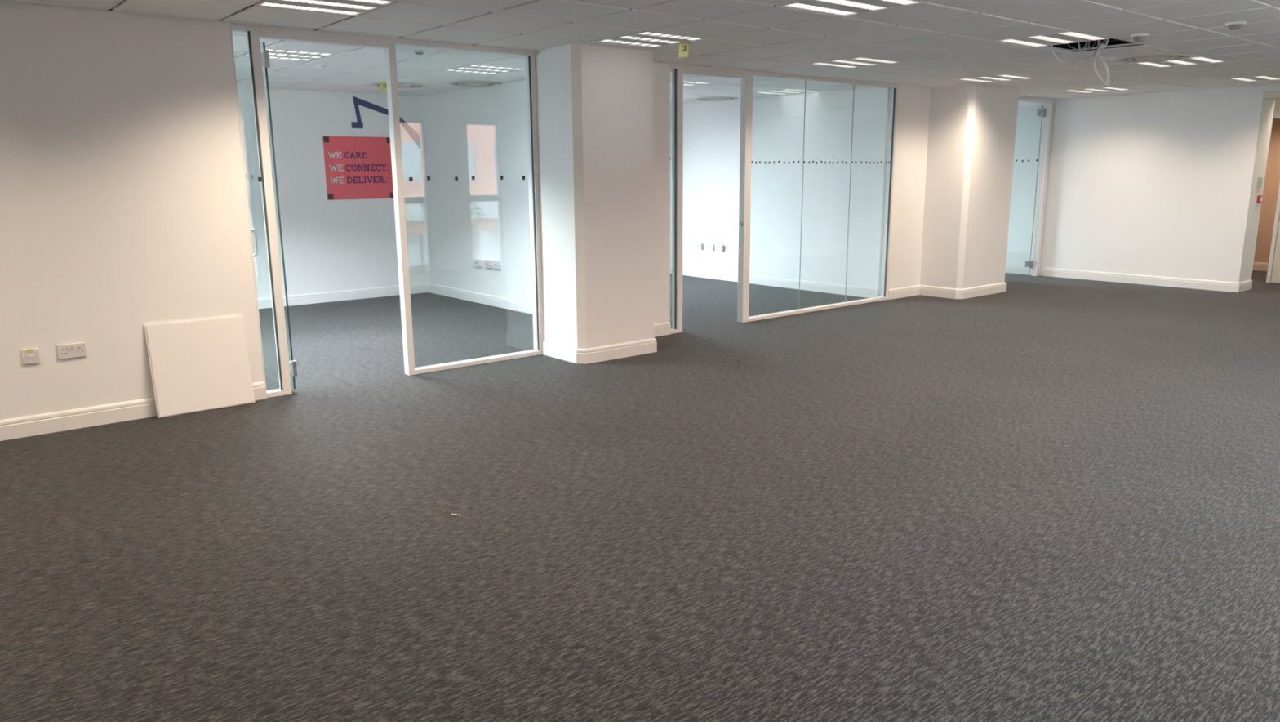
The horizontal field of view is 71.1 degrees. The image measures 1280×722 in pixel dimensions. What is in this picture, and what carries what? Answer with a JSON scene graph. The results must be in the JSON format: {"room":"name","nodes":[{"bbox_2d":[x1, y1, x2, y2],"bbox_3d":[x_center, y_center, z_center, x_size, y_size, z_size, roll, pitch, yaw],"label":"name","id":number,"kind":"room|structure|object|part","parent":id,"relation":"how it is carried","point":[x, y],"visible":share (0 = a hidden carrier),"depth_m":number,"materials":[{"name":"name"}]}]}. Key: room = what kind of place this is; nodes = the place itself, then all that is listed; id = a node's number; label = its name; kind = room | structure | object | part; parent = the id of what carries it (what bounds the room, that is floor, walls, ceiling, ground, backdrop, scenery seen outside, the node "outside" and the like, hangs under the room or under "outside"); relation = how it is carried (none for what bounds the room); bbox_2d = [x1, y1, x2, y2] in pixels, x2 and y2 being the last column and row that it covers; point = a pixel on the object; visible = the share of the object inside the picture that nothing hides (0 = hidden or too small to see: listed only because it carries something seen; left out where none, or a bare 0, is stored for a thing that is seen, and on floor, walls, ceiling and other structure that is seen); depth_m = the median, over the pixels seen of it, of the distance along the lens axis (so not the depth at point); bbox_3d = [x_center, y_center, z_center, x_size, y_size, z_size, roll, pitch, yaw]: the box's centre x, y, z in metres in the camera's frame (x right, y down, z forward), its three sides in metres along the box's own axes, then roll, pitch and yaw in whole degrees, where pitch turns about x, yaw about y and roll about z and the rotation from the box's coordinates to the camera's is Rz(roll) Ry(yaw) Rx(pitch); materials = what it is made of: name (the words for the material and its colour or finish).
{"room":"open-plan office","nodes":[
{"label":"open-plan office","id":0,"kind":"room"},
{"bbox_2d":[0,0,263,419],"bbox_3d":[-4.477,-0.620,4.451,4.820,2.449,0.120,-10,15,-39],"label":"wall","id":1,"kind":"structure","parent":0,"point":[123,207],"depth_m":5.40,"materials":[{"name":"white paint"}]},
{"bbox_2d":[20,347,39,364],"bbox_3d":[-3.570,-0.027,5.250,0.086,0.087,0.015,-10,15,-39],"label":"switch","id":2,"kind":"object","parent":1,"relation":"attached to","point":[29,356],"visible":1,"depth_m":5.25,"materials":[{"name":"white plastic"}]},
{"bbox_2d":[56,342,86,359],"bbox_3d":[-3.410,-0.061,5.379,0.146,0.086,0.015,-10,15,-39],"label":"wall socket","id":3,"kind":"object","parent":1,"relation":"attached to","point":[75,349],"visible":1,"depth_m":5.37,"materials":[{"name":"white plastic"}]},
{"bbox_2d":[0,381,266,440],"bbox_3d":[-4.425,0.530,4.641,4.820,0.120,0.016,-10,15,-39],"label":"baseboard","id":4,"kind":"structure","parent":1,"relation":"attached to","point":[73,419],"depth_m":5.46,"materials":[{"name":"white wood"}]},
{"bbox_2d":[229,22,542,397],"bbox_3d":[-1.734,-1.101,6.641,2.265,2.445,0.075,-10,15,-39],"label":"glass wall","id":5,"kind":"structure","parent":1,"relation":"in","point":[254,32],"depth_m":6.36,"materials":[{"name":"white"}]},
{"bbox_2d":[235,41,297,388],"bbox_3d":[-2.724,-1.011,6.439,0.128,2.343,0.893,-10,15,-39],"label":"door","id":6,"kind":"structure","parent":5,"relation":"attached to","point":[265,55],"depth_m":6.14,"materials":[{"name":"clear glass"}]},
{"bbox_3d":[-2.948,-0.886,6.743,0.128,0.210,0.018,-10,15,-39],"label":"handle","id":7,"kind":"part","parent":6,"relation":"part of","materials":[{"name":"silver metal"}]},
{"bbox_3d":[-2.490,-0.947,6.035,0.056,2.405,0.075,-10,15,-39],"label":"post","id":8,"kind":"part","parent":5,"relation":"part of","materials":[{"name":"white metal"}]},
{"bbox_3d":[-2.545,0.224,6.227,0.112,0.035,0.075,-10,15,-39],"label":"sill rail","id":9,"kind":"part","parent":5,"relation":"part of","materials":[{"name":"white"}]},
{"bbox_3d":[-1.743,-2.277,6.393,2.265,0.040,0.075,-10,15,-39],"label":"head rail","id":10,"kind":"part","parent":5,"relation":"part of","materials":[{"name":"white metal"}]},
{"bbox_3d":[-1.770,-1.075,6.617,0.052,2.405,0.075,-10,15,-39],"label":"post","id":11,"kind":"part","parent":5,"relation":"part of","materials":[{"name":"white metal"}]},
{"bbox_3d":[-1.303,0.003,7.232,1.138,0.035,0.075,-10,15,-39],"label":"sill rail","id":12,"kind":"part","parent":5,"relation":"part of","materials":[{"name":"white metal"}]},
{"bbox_2d":[257,297,272,308],"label":"baseboard","id":13,"kind":"structure","parent":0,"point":[266,302],"depth_m":10.29,"materials":[{"name":"white"}]},
{"bbox_2d":[237,86,427,297],"bbox_3d":[-3.117,-2.042,11.135,15.632,2.449,0.150,-10,15,-39],"label":"wall","id":14,"kind":"structure","parent":0,"point":[336,245],"depth_m":10.55,"materials":[{"name":"white paint"}]},
{"bbox_2d":[322,135,393,199],"bbox_3d":[-3.360,-2.316,10.767,0.850,0.732,0.008,-10,15,-39],"label":"poster","id":15,"kind":"object","parent":14,"relation":"attached to","point":[357,167],"visible":1,"depth_m":10.75,"materials":[{"name":"red paper"}]},
{"bbox_2d":[351,95,420,148],"bbox_3d":[-3.086,-2.887,10.886,0.867,0.605,0.003,-10,15,-39],"label":"wall decal","id":16,"kind":"object","parent":14,"relation":"attached to","point":[414,135],"visible":0.88,"depth_m":10.76,"materials":[{"name":"blue plastic"}]},
{"bbox_2d":[283,285,399,306],"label":"baseboard","id":17,"kind":"structure","parent":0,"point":[320,297],"depth_m":10.85,"materials":[{"name":"white wood"}]},
{"bbox_2d":[409,282,533,314],"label":"baseboard","id":18,"kind":"structure","parent":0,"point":[453,292],"depth_m":10.66,"materials":[{"name":"white wood"}]},
{"bbox_2d":[417,79,532,302],"bbox_3d":[-1.307,-1.773,9.798,0.200,2.449,4.260,-10,15,-39],"label":"wall","id":19,"kind":"structure","parent":0,"point":[480,132],"depth_m":10.27,"materials":[{"name":"white paint"}]},
{"bbox_2d":[472,257,482,266],"bbox_3d":[-1.897,-1.148,10.474,0.039,0.086,0.150,-10,15,-39],"label":"socket","id":20,"kind":"object","parent":19,"relation":"attached to","point":[477,262],"visible":1,"depth_m":10.43,"materials":[{"name":"white plastic"}]},
{"bbox_2d":[484,259,491,267],"bbox_3d":[-1.735,-1.114,10.280,0.039,0.086,0.150,-10,15,-39],"label":"socket","id":21,"kind":"object","parent":19,"relation":"attached to","point":[487,263],"visible":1,"depth_m":10.26,"materials":[{"name":"white plastic"}]},
{"bbox_2d":[491,260,501,269],"bbox_3d":[-1.626,-1.089,10.152,0.039,0.086,0.150,-10,15,-39],"label":"socket","id":22,"kind":"object","parent":19,"relation":"attached to","point":[495,264],"visible":1,"depth_m":10.12,"materials":[{"name":"white plastic"}]},
{"bbox_2d":[524,43,669,351],"bbox_3d":[-0.148,-1.319,7.607,1.441,2.449,0.665,-10,15,-39],"label":"column","id":23,"kind":"structure","parent":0,"point":[602,113],"depth_m":7.16,"materials":[{"name":"white paint"}]},
{"bbox_2d":[542,321,671,363],"bbox_3d":[-0.095,-0.169,7.797,1.437,0.120,0.561,-10,15,-39],"label":"baseboard","id":24,"kind":"structure","parent":23,"relation":"attached to","point":[595,354],"depth_m":7.39,"materials":[{"name":"white wood"}]},
{"bbox_2d":[669,62,898,333],"bbox_3d":[1.574,-1.691,9.318,3.446,2.445,0.075,-10,15,-39],"label":"glass wall","id":25,"kind":"structure","parent":23,"relation":"in","point":[746,77],"depth_m":8.79,"materials":[{"name":"white"}]},
{"bbox_3d":[0.296,-0.282,8.525,0.090,0.035,0.075,-10,15,-39],"label":"sill rail","id":26,"kind":"part","parent":25,"relation":"part of","materials":[{"name":"white"}]},
{"bbox_3d":[0.348,-1.453,8.330,0.068,2.405,0.075,-10,15,-39],"label":"post","id":27,"kind":"part","parent":25,"relation":"part of","materials":[{"name":"white metal"}]},
{"bbox_3d":[1.041,-1.576,8.890,0.092,2.405,0.075,-10,15,-39],"label":"post","id":28,"kind":"part","parent":25,"relation":"part of","materials":[{"name":"white metal"}]},
{"bbox_3d":[1.566,-2.868,9.069,3.446,0.040,0.075,-10,15,-39],"label":"head rail","id":29,"kind":"part","parent":25,"relation":"part of","materials":[{"name":"white metal"}]},
{"bbox_3d":[1.984,-0.584,9.891,2.336,0.035,0.075,-10,15,-39],"label":"sill rail","id":30,"kind":"part","parent":25,"relation":"part of","materials":[{"name":"white metal"}]},
{"bbox_2d":[0,270,1279,721],"bbox_3d":[1.787,-0.170,8.268,19.300,0.100,11.250,-10,15,-39],"label":"floor","id":31,"kind":"structure","parent":0,"point":[1042,498],"depth_m":3.90,"materials":[{"name":"carpet"}]},
{"bbox_2d":[143,315,255,417],"bbox_3d":[-2.845,0.029,5.820,0.592,0.588,0.096,-10,15,-39],"label":"panel","id":32,"kind":"structure","parent":31,"relation":"on","point":[198,365],"depth_m":5.80,"materials":[{"name":"white tile"}]},
{"bbox_2d":[0,0,1279,105],"bbox_3d":[1.718,-2.901,7.670,19.400,0.608,11.380,-10,15,-39],"label":"ceiling","id":33,"kind":"structure","parent":0,"point":[736,31],"depth_m":6.50,"materials":[{"name":"tile"}]},
{"bbox_2d":[315,65,325,68],"bbox_3d":[-2.821,-2.598,7.924,0.080,0.025,0.080,-10,15,-39],"label":"smoke detector","id":34,"kind":"object","parent":33,"relation":"attached to","point":[317,66],"visible":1,"depth_m":7.90,"materials":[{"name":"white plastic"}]},
{"bbox_2d":[413,49,424,54],"bbox_3d":[-1.724,-2.407,6.995,0.090,0.030,0.090,-10,15,-39],"label":"smoke detector","id":35,"kind":"object","parent":33,"relation":"attached to","point":[416,51],"visible":1,"depth_m":6.97,"materials":[{"name":"white plastic"}]},
{"bbox_2d":[109,0,1279,84],"bbox_3d":[1.547,-2.590,7.590,18.550,0.021,10.980,-10,15,-39],"label":"grid","id":36,"kind":"object","parent":33,"relation":"attached to","point":[1047,47],"visible":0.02,"depth_m":6.65,"materials":[{"name":"white metal"}]},
{"bbox_2d":[238,42,337,61],"bbox_3d":[-2.842,-2.490,7.227,0.588,0.052,0.588,-10,15,-39],"label":"ceiling light","id":37,"kind":"object","parent":36,"relation":"attached to","point":[273,53],"visible":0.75,"depth_m":7.25,"materials":[{"name":"white"}]},
{"bbox_3d":[-2.912,-2.486,7.315,0.564,0.004,0.120,-10,15,-39],"label":"perforated panel","id":38,"kind":"part","parent":37,"relation":"part of","materials":[{"name":"metal"}]},
{"bbox_3d":[-2.771,-2.452,7.147,0.564,0.004,0.120,-10,15,-39],"label":"perforated panel","id":39,"kind":"part","parent":37,"relation":"part of","materials":[{"name":"metal"}]},
{"bbox_2d":[254,0,396,16],"bbox_3d":[-1.773,-2.037,5.042,0.588,0.052,0.588,-10,15,-39],"label":"ceiling light","id":40,"kind":"object","parent":36,"relation":"attached to","point":[348,7],"visible":0.99,"depth_m":5.12,"materials":[{"name":"white plastic"}]},
{"bbox_3d":[-1.844,-2.033,5.130,0.564,0.004,0.120,-10,15,-39],"label":"perforated panel","id":41,"kind":"part","parent":40,"relation":"part of","materials":[{"name":"metal"}]},
{"bbox_3d":[-1.702,-1.998,4.963,0.564,0.004,0.120,-10,15,-39],"label":"perforated panel","id":42,"kind":"part","parent":40,"relation":"part of","materials":[{"name":"metal"}]},
{"bbox_2d":[364,80,434,88],"bbox_3d":[-2.604,-3.009,9.707,0.588,0.074,0.588,-10,15,-39],"label":"air diffuser","id":43,"kind":"object","parent":36,"relation":"attached to","point":[400,84],"visible":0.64,"depth_m":9.67,"materials":[{"name":"grey paint"}]},
{"bbox_2d":[380,81,386,92],"bbox_3d":[-2.678,-2.870,9.401,0.085,0.110,0.013,-4,12,-16],"label":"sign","id":44,"kind":"object","parent":43,"relation":"hanging from","point":[383,84],"visible":0.76,"depth_m":9.40,"materials":[{"name":"yellow paper"}]},
{"bbox_2d":[439,79,503,86],"bbox_3d":[-1.759,-2.999,9.628,0.588,0.074,0.588,-10,15,-39],"label":"air diffuser","id":45,"kind":"object","parent":36,"relation":"attached to","point":[464,82],"visible":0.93,"depth_m":9.53,"materials":[{"name":"grey paint"}]},
{"bbox_2d":[440,63,524,74],"bbox_3d":[-1.456,-2.737,8.348,0.588,0.052,0.588,-10,15,-39],"label":"ceiling light","id":46,"kind":"object","parent":36,"relation":"attached to","point":[476,68],"visible":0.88,"depth_m":8.36,"materials":[{"name":"white metal"}]},
{"bbox_3d":[-1.526,-2.733,8.436,0.564,0.004,0.120,-10,15,-39],"label":"perforated panel","id":47,"kind":"part","parent":46,"relation":"part of","materials":[{"name":"metal"}]},
{"bbox_3d":[-1.385,-2.699,8.269,0.564,0.004,0.120,-10,15,-39],"label":"perforated panel","id":48,"kind":"part","parent":46,"relation":"part of","materials":[{"name":"metal"}]},
{"bbox_2d":[594,31,707,47],"bbox_3d":[0.075,-2.367,6.537,0.588,0.052,0.588,-10,15,-39],"label":"ceiling light","id":49,"kind":"object","parent":36,"relation":"attached to","point":[643,38],"visible":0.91,"depth_m":6.54,"materials":[{"name":"white"}]},
{"bbox_3d":[0.005,-2.362,6.625,0.564,0.004,0.120,-10,15,-39],"label":"perforated panel","id":50,"kind":"part","parent":49,"relation":"part of","materials":[{"name":"metal"}]},
{"bbox_3d":[0.146,-2.328,6.458,0.564,0.004,0.120,-10,15,-39],"label":"perforated panel","id":51,"kind":"part","parent":49,"relation":"part of","materials":[{"name":"metal"}]},
{"bbox_2d":[678,42,688,57],"bbox_3d":[0.326,-2.321,6.691,0.085,0.105,0.013,9,15,37],"label":"sticky note","id":52,"kind":"object","parent":49,"relation":"hanging from","point":[683,46],"visible":1,"depth_m":6.69,"materials":[{"name":"yellow paper"}]},
{"bbox_2d":[670,80,711,86],"bbox_3d":[0.393,-3.067,9.843,0.588,0.052,0.588,-10,15,-39],"label":"ceiling light","id":53,"kind":"object","parent":36,"relation":"attached to","point":[686,83],"visible":0.26,"depth_m":9.85,"materials":[{"name":"white"}]},
{"bbox_3d":[0.464,-3.029,9.764,0.564,0.004,0.120,-10,15,-39],"label":"perforated panel","id":54,"kind":"part","parent":53,"relation":"part of","materials":[{"name":"metal"}]},
{"bbox_2d":[690,95,740,101],"bbox_3d":[1.014,-3.493,11.871,0.588,0.074,0.588,-10,15,-39],"label":"air diffuser","id":55,"kind":"object","parent":36,"relation":"attached to","point":[715,98],"visible":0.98,"depth_m":11.78,"materials":[{"name":"grey paint"}]},
{"bbox_2d":[752,88,815,94],"bbox_3d":[1.779,-3.314,10.964,0.588,0.052,0.588,-10,15,-39],"label":"ceiling light","id":56,"kind":"object","parent":36,"relation":"attached to","point":[784,91],"visible":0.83,"depth_m":10.97,"materials":[{"name":"white"}]},
{"bbox_3d":[1.708,-3.310,11.052,0.564,0.004,0.120,-10,15,-39],"label":"perforated panel","id":57,"kind":"part","parent":56,"relation":"part of","materials":[{"name":"metal"}]},
{"bbox_3d":[1.850,-3.276,10.885,0.564,0.004,0.120,-10,15,-39],"label":"perforated panel","id":58,"kind":"part","parent":56,"relation":"part of","materials":[{"name":"metal"}]},
{"bbox_2d":[778,0,924,16],"bbox_3d":[1.223,-2.088,5.179,0.588,0.052,0.588,-10,15,-39],"label":"ceiling light","id":59,"kind":"object","parent":36,"relation":"attached to","point":[837,7],"visible":0.98,"depth_m":5.24,"materials":[{"name":"white"}]},
{"bbox_3d":[1.153,-2.084,5.267,0.564,0.004,0.120,-10,15,-39],"label":"perforated panel","id":60,"kind":"part","parent":59,"relation":"part of","materials":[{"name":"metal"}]},
{"bbox_3d":[1.294,-2.050,5.100,0.564,0.004,0.120,-10,15,-39],"label":"perforated panel","id":61,"kind":"part","parent":59,"relation":"part of","materials":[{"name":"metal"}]},
{"bbox_2d":[809,56,901,67],"bbox_3d":[1.924,-2.696,8.032,0.588,0.052,0.588,-10,15,-39],"label":"ceiling light","id":62,"kind":"object","parent":36,"relation":"attached to","point":[860,61],"visible":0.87,"depth_m":8.03,"materials":[{"name":"white"}]},
{"bbox_3d":[1.853,-2.692,8.120,0.564,0.004,0.120,-10,15,-39],"label":"perforated panel","id":63,"kind":"part","parent":62,"relation":"part of","materials":[{"name":"metal"}]},
{"bbox_3d":[1.994,-2.658,7.953,0.564,0.004,0.120,-10,15,-39],"label":"perforated panel","id":64,"kind":"part","parent":62,"relation":"part of","materials":[{"name":"metal"}]},
{"bbox_2d":[956,74,1035,82],"bbox_3d":[3.772,-3.026,9.527,0.588,0.052,0.588,-10,15,-39],"label":"ceiling light","id":65,"kind":"object","parent":36,"relation":"attached to","point":[1006,77],"visible":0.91,"depth_m":9.54,"materials":[{"name":"white metal"}]},
{"bbox_3d":[3.701,-3.022,9.615,0.564,0.004,0.120,-10,15,-39],"label":"perforated panel","id":66,"kind":"part","parent":65,"relation":"part of","materials":[{"name":"metal"}]},
{"bbox_3d":[3.843,-2.987,9.448,0.564,0.004,0.120,-10,15,-39],"label":"perforated panel","id":67,"kind":"part","parent":65,"relation":"part of","materials":[{"name":"metal"}]},
{"bbox_2d":[995,30,1110,47],"bbox_3d":[3.072,-2.418,6.674,0.588,0.052,0.588,-10,15,-39],"label":"ceiling light","id":68,"kind":"object","parent":36,"relation":"attached to","point":[1073,36],"visible":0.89,"depth_m":6.67,"materials":[{"name":"white plastic"}]},
{"bbox_3d":[3.001,-2.414,6.762,0.564,0.004,0.120,-10,15,-39],"label":"perforated panel","id":69,"kind":"part","parent":68,"relation":"part of","materials":[{"name":"metal"}]},
{"bbox_3d":[3.143,-2.379,6.595,0.564,0.004,0.120,-10,15,-39],"label":"perforated panel","id":70,"kind":"part","parent":68,"relation":"part of","materials":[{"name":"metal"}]},
{"bbox_2d":[1065,86,1132,93],"bbox_3d":[5.620,-3.356,11.022,0.588,0.052,0.588,-10,15,-39],"label":"ceiling light","id":71,"kind":"object","parent":36,"relation":"attached to","point":[1110,88],"visible":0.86,"depth_m":11.05,"materials":[{"name":"white"}]},
{"bbox_3d":[5.550,-3.351,11.110,0.564,0.004,0.120,-10,15,-39],"label":"perforated panel","id":72,"kind":"part","parent":71,"relation":"part of","materials":[{"name":"metal"}]},
{"bbox_3d":[5.691,-3.317,10.943,0.564,0.004,0.120,-10,15,-39],"label":"perforated panel","id":73,"kind":"part","parent":71,"relation":"part of","materials":[{"name":"metal"}]},
{"bbox_2d":[1103,50,1202,62],"bbox_3d":[4.458,-2.658,7.797,0.588,0.074,0.588,-10,15,-39],"label":"air diffuser","id":74,"kind":"object","parent":36,"relation":"attached to","point":[1175,55],"visible":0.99,"depth_m":7.73,"materials":[{"name":"white plastic"}]},
{"bbox_2d":[1132,56,1227,67],"bbox_3d":[4.920,-2.748,8.169,0.588,0.052,0.588,-10,15,-39],"label":"ceiling light","id":75,"kind":"object","parent":36,"relation":"attached to","point":[1199,60],"visible":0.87,"depth_m":8.19,"materials":[{"name":"white"}]},
{"bbox_3d":[4.849,-2.743,8.257,0.564,0.004,0.120,-10,15,-39],"label":"perforated panel","id":76,"kind":"part","parent":75,"relation":"part of","materials":[{"name":"metal"}]},
{"bbox_3d":[4.991,-2.709,8.090,0.564,0.004,0.120,-10,15,-39],"label":"perforated panel","id":77,"kind":"part","parent":75,"relation":"part of","materials":[{"name":"metal"}]},
{"bbox_2d":[1227,74,1279,81],"bbox_3d":[6.768,-3.077,9.664,0.588,0.052,0.588,-10,15,-39],"label":"ceiling light","id":78,"kind":"object","parent":36,"relation":"attached to","point":[1268,77],"visible":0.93,"depth_m":9.75,"materials":[{"name":"white"}]},
{"bbox_3d":[6.698,-3.073,9.752,0.564,0.004,0.120,-10,15,-39],"label":"perforated panel","id":79,"kind":"part","parent":78,"relation":"part of","materials":[{"name":"metal"}]},
{"bbox_3d":[6.839,-3.039,9.585,0.564,0.004,0.120,-10,15,-39],"label":"perforated panel","id":80,"kind":"part","parent":78,"relation":"part of","materials":[{"name":"metal"}]},
{"bbox_2d":[1067,40,1088,50],"bbox_3d":[3.508,-2.587,7.179,0.349,0.189,0.042,-8,14,-33],"label":"cable","id":81,"kind":"object","parent":33,"relation":"hanging from","point":[1088,41],"visible":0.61,"depth_m":7.20,"materials":[{"name":"grey plastic"}]},
{"bbox_2d":[1050,38,1109,65],"bbox_3d":[3.485,-2.534,7.177,0.491,0.295,0.250,-2,12,-5],"label":"cable","id":82,"kind":"object","parent":33,"relation":"hanging from","point":[1051,47],"visible":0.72,"depth_m":7.26,"materials":[{"name":"white plastic"}]},
{"bbox_2d":[1077,40,1087,52],"bbox_3d":[3.533,-2.575,7.163,0.144,0.207,0.032,-10,15,-39],"label":"cable","id":83,"kind":"object","parent":33,"relation":"hanging from","point":[1085,46],"visible":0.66,"depth_m":7.16,"materials":[{"name":"white plastic"}]},
{"bbox_2d":[1088,40,1096,49],"bbox_3d":[3.618,-2.581,7.155,0.133,0.191,0.008,-10,15,-39],"label":"cable","id":84,"kind":"object","parent":33,"relation":"hanging from","point":[1095,40],"visible":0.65,"depth_m":7.15,"materials":[{"name":"grey plastic"}]},
{"bbox_2d":[1091,39,1105,76],"bbox_3d":[3.647,-2.470,7.131,0.207,0.400,0.038,-10,15,-39],"label":"cable","id":85,"kind":"object","parent":33,"relation":"hanging from","point":[1104,39],"visible":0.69,"depth_m":7.15,"materials":[{"name":"white plastic"}]},
{"bbox_2d":[1093,39,1110,85],"bbox_3d":[3.672,-2.595,7.093,0.306,0.799,0.083,-10,15,-39],"label":"cable","id":86,"kind":"object","parent":33,"relation":"hanging from","point":[1100,45],"visible":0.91,"depth_m":7.13,"materials":[{"name":"white plastic"}]},
{"bbox_2d":[1130,33,1149,41],"bbox_3d":[3.592,-2.323,6.444,0.120,0.045,0.120,-10,15,-39],"label":"smoke detector","id":87,"kind":"object","parent":33,"relation":"attached to","point":[1136,37],"visible":1,"depth_m":6.41,"materials":[{"name":"white plastic"}]},
{"bbox_2d":[1225,21,1246,29],"bbox_3d":[3.949,-2.223,5.945,0.120,0.040,0.120,-10,15,-39],"label":"smoke detector","id":88,"kind":"object","parent":33,"relation":"attached to","point":[1234,24],"visible":1,"depth_m":5.91,"materials":[{"name":"white plastic"}]},
{"bbox_2d":[107,0,1231,85],"bbox_3d":[1.720,-2.666,7.720,19.200,0.010,10.980,-10,15,-39],"label":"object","id":89,"kind":"structure","parent":0,"point":[1112,42],"depth_m":7.33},
{"bbox_2d":[670,86,888,296],"bbox_3d":[1.512,-2.276,12.078,0.120,2.449,4.260,-10,15,-39],"label":"wall","id":90,"kind":"structure","parent":0,"point":[711,129],"depth_m":11.45,"materials":[{"name":"white paint"}]},
{"bbox_2d":[694,243,702,249],"bbox_3d":[0.850,-1.649,12.906,0.039,0.086,0.130,-10,15,-39],"label":"socket","id":91,"kind":"object","parent":90,"relation":"attached to","point":[697,246],"visible":1,"depth_m":12.88,"materials":[{"name":"white plastic"}]},
{"bbox_2d":[706,244,714,250],"bbox_3d":[1.004,-1.612,12.725,0.039,0.086,0.120,-10,15,-39],"label":"socket","id":92,"kind":"object","parent":90,"relation":"attached to","point":[709,246],"visible":1,"depth_m":12.70,"materials":[{"name":"white plastic"}]},
{"bbox_2d":[715,244,724,251],"bbox_3d":[1.118,-1.586,12.589,0.039,0.086,0.140,-10,15,-39],"label":"socket","id":93,"kind":"object","parent":90,"relation":"attached to","point":[717,247],"visible":1,"depth_m":12.56,"materials":[{"name":"white plastic"}]},
{"bbox_2d":[670,265,878,297],"bbox_3d":[0.126,-0.888,11.191,3.500,0.120,4.260,-10,15,-39],"label":"baseboard","id":94,"kind":"structure","parent":90,"relation":"attached to","point":[860,291],"depth_m":11.71,"materials":[{"name":"white wood"}]},
{"bbox_2d":[879,84,1019,299],"bbox_3d":[4.067,-2.070,11.012,2.608,2.449,0.670,-10,15,-39],"label":"wall","id":95,"kind":"structure","parent":0,"point":[954,153],"depth_m":10.57,"materials":[{"name":"white paint"}]},
{"bbox_2d":[888,281,1005,299],"bbox_3d":[4.120,-0.920,11.203,2.605,0.120,0.566,-10,15,-39],"label":"baseboard","id":96,"kind":"structure","parent":95,"relation":"attached to","point":[945,292],"depth_m":10.80,"materials":[{"name":"white wood"}]},
{"bbox_2d":[1018,95,1054,275],"bbox_3d":[5.315,-2.358,12.343,1.052,2.445,0.075,-10,15,-39],"label":"glass wall","id":97,"kind":"structure","parent":95,"relation":"in","point":[1049,103],"depth_m":12.57,"materials":[{"name":"white"}]},
{"bbox_2d":[1008,104,1045,275],"bbox_3d":[5.316,-2.452,12.953,0.128,2.353,0.913,-10,15,-39],"label":"door","id":98,"kind":"structure","parent":97,"relation":"attached to","point":[1042,113],"depth_m":12.64,"materials":[{"name":"silver glass"}]},
{"bbox_3d":[5.306,-3.525,12.097,1.052,0.060,0.075,-10,15,-39],"label":"head rail","id":99,"kind":"part","parent":97,"relation":"part of","materials":[{"name":"white metal"}]},
{"bbox_3d":[5.671,-2.392,12.638,0.087,2.385,0.075,-10,15,-39],"label":"post","id":100,"kind":"part","parent":97,"relation":"part of","materials":[{"name":"white"}]},
{"bbox_2d":[1005,84,1279,282],"bbox_3d":[6.625,-2.286,11.944,0.448,2.449,10.980,-10,15,-39],"label":"wall","id":101,"kind":"structure","parent":0,"point":[1163,184],"depth_m":11.63,"materials":[{"name":"white paint"}]},
{"bbox_2d":[1004,264,1252,292],"bbox_3d":[5.321,-1.462,13.724,0.464,0.120,6.886,-10,15,-39],"label":"baseboard","id":102,"kind":"structure","parent":101,"relation":"attached to","point":[1222,286],"depth_m":11.84,"materials":[{"name":"white wood"}]},
{"bbox_2d":[1255,177,1262,190],"bbox_3d":[7.534,-2.155,10.904,0.180,0.160,0.006,-10,15,-39],"label":"notice","id":103,"kind":"object","parent":101,"relation":"attached to","point":[1259,183],"visible":1,"depth_m":10.90,"materials":[{"name":"white paper"}]},
{"bbox_2d":[1256,195,1262,203],"bbox_3d":[7.576,-1.977,10.955,0.084,0.092,0.038,-10,15,-39],"label":"fire alarm call point","id":104,"kind":"object","parent":101,"relation":"attached to","point":[1260,197],"visible":1,"depth_m":10.93,"materials":[{"name":"red plastic"}]},
{"bbox_2d":[1262,90,1279,99],"bbox_3d":[7.978,-3.038,10.098,0.462,0.075,1.520,-10,15,-39],"label":"trim","id":105,"kind":"structure","parent":101,"relation":"attached to","point":[1273,95],"depth_m":10.47,"materials":[{"name":"beige"}]},
{"bbox_2d":[1253,118,1279,262],"bbox_3d":[9.497,-2.479,12.756,0.100,2.449,3.900,-10,15,-39],"label":"wall","id":106,"kind":"structure","parent":0,"point":[1272,179],"depth_m":13.08,"materials":[{"name":"beige paint"}]},
{"bbox_2d":[1252,262,1268,271],"bbox_3d":[9.461,-1.331,12.960,0.016,0.120,3.900,-10,15,-39],"label":"baseboard","id":107,"kind":"structure","parent":106,"relation":"attached to","point":[1260,266],"depth_m":13.28,"materials":[{"name":"beige wood"}]},
{"bbox_2d":[1270,99,1279,283],"bbox_3d":[8.271,-2.274,11.828,0.100,2.449,4.000,-10,15,-39],"label":"wall","id":108,"kind":"structure","parent":0,"point":[1277,106],"depth_m":11.58,"materials":[{"name":"beige"}]},
{"bbox_2d":[1266,111,1279,282],"bbox_3d":[8.340,-2.130,11.750,0.160,2.200,1.850,-10,15,-39],"label":"door","id":109,"kind":"structure","parent":108,"relation":"in","point":[1273,270],"depth_m":11.78,"materials":[{"name":"wood"}]}
]}

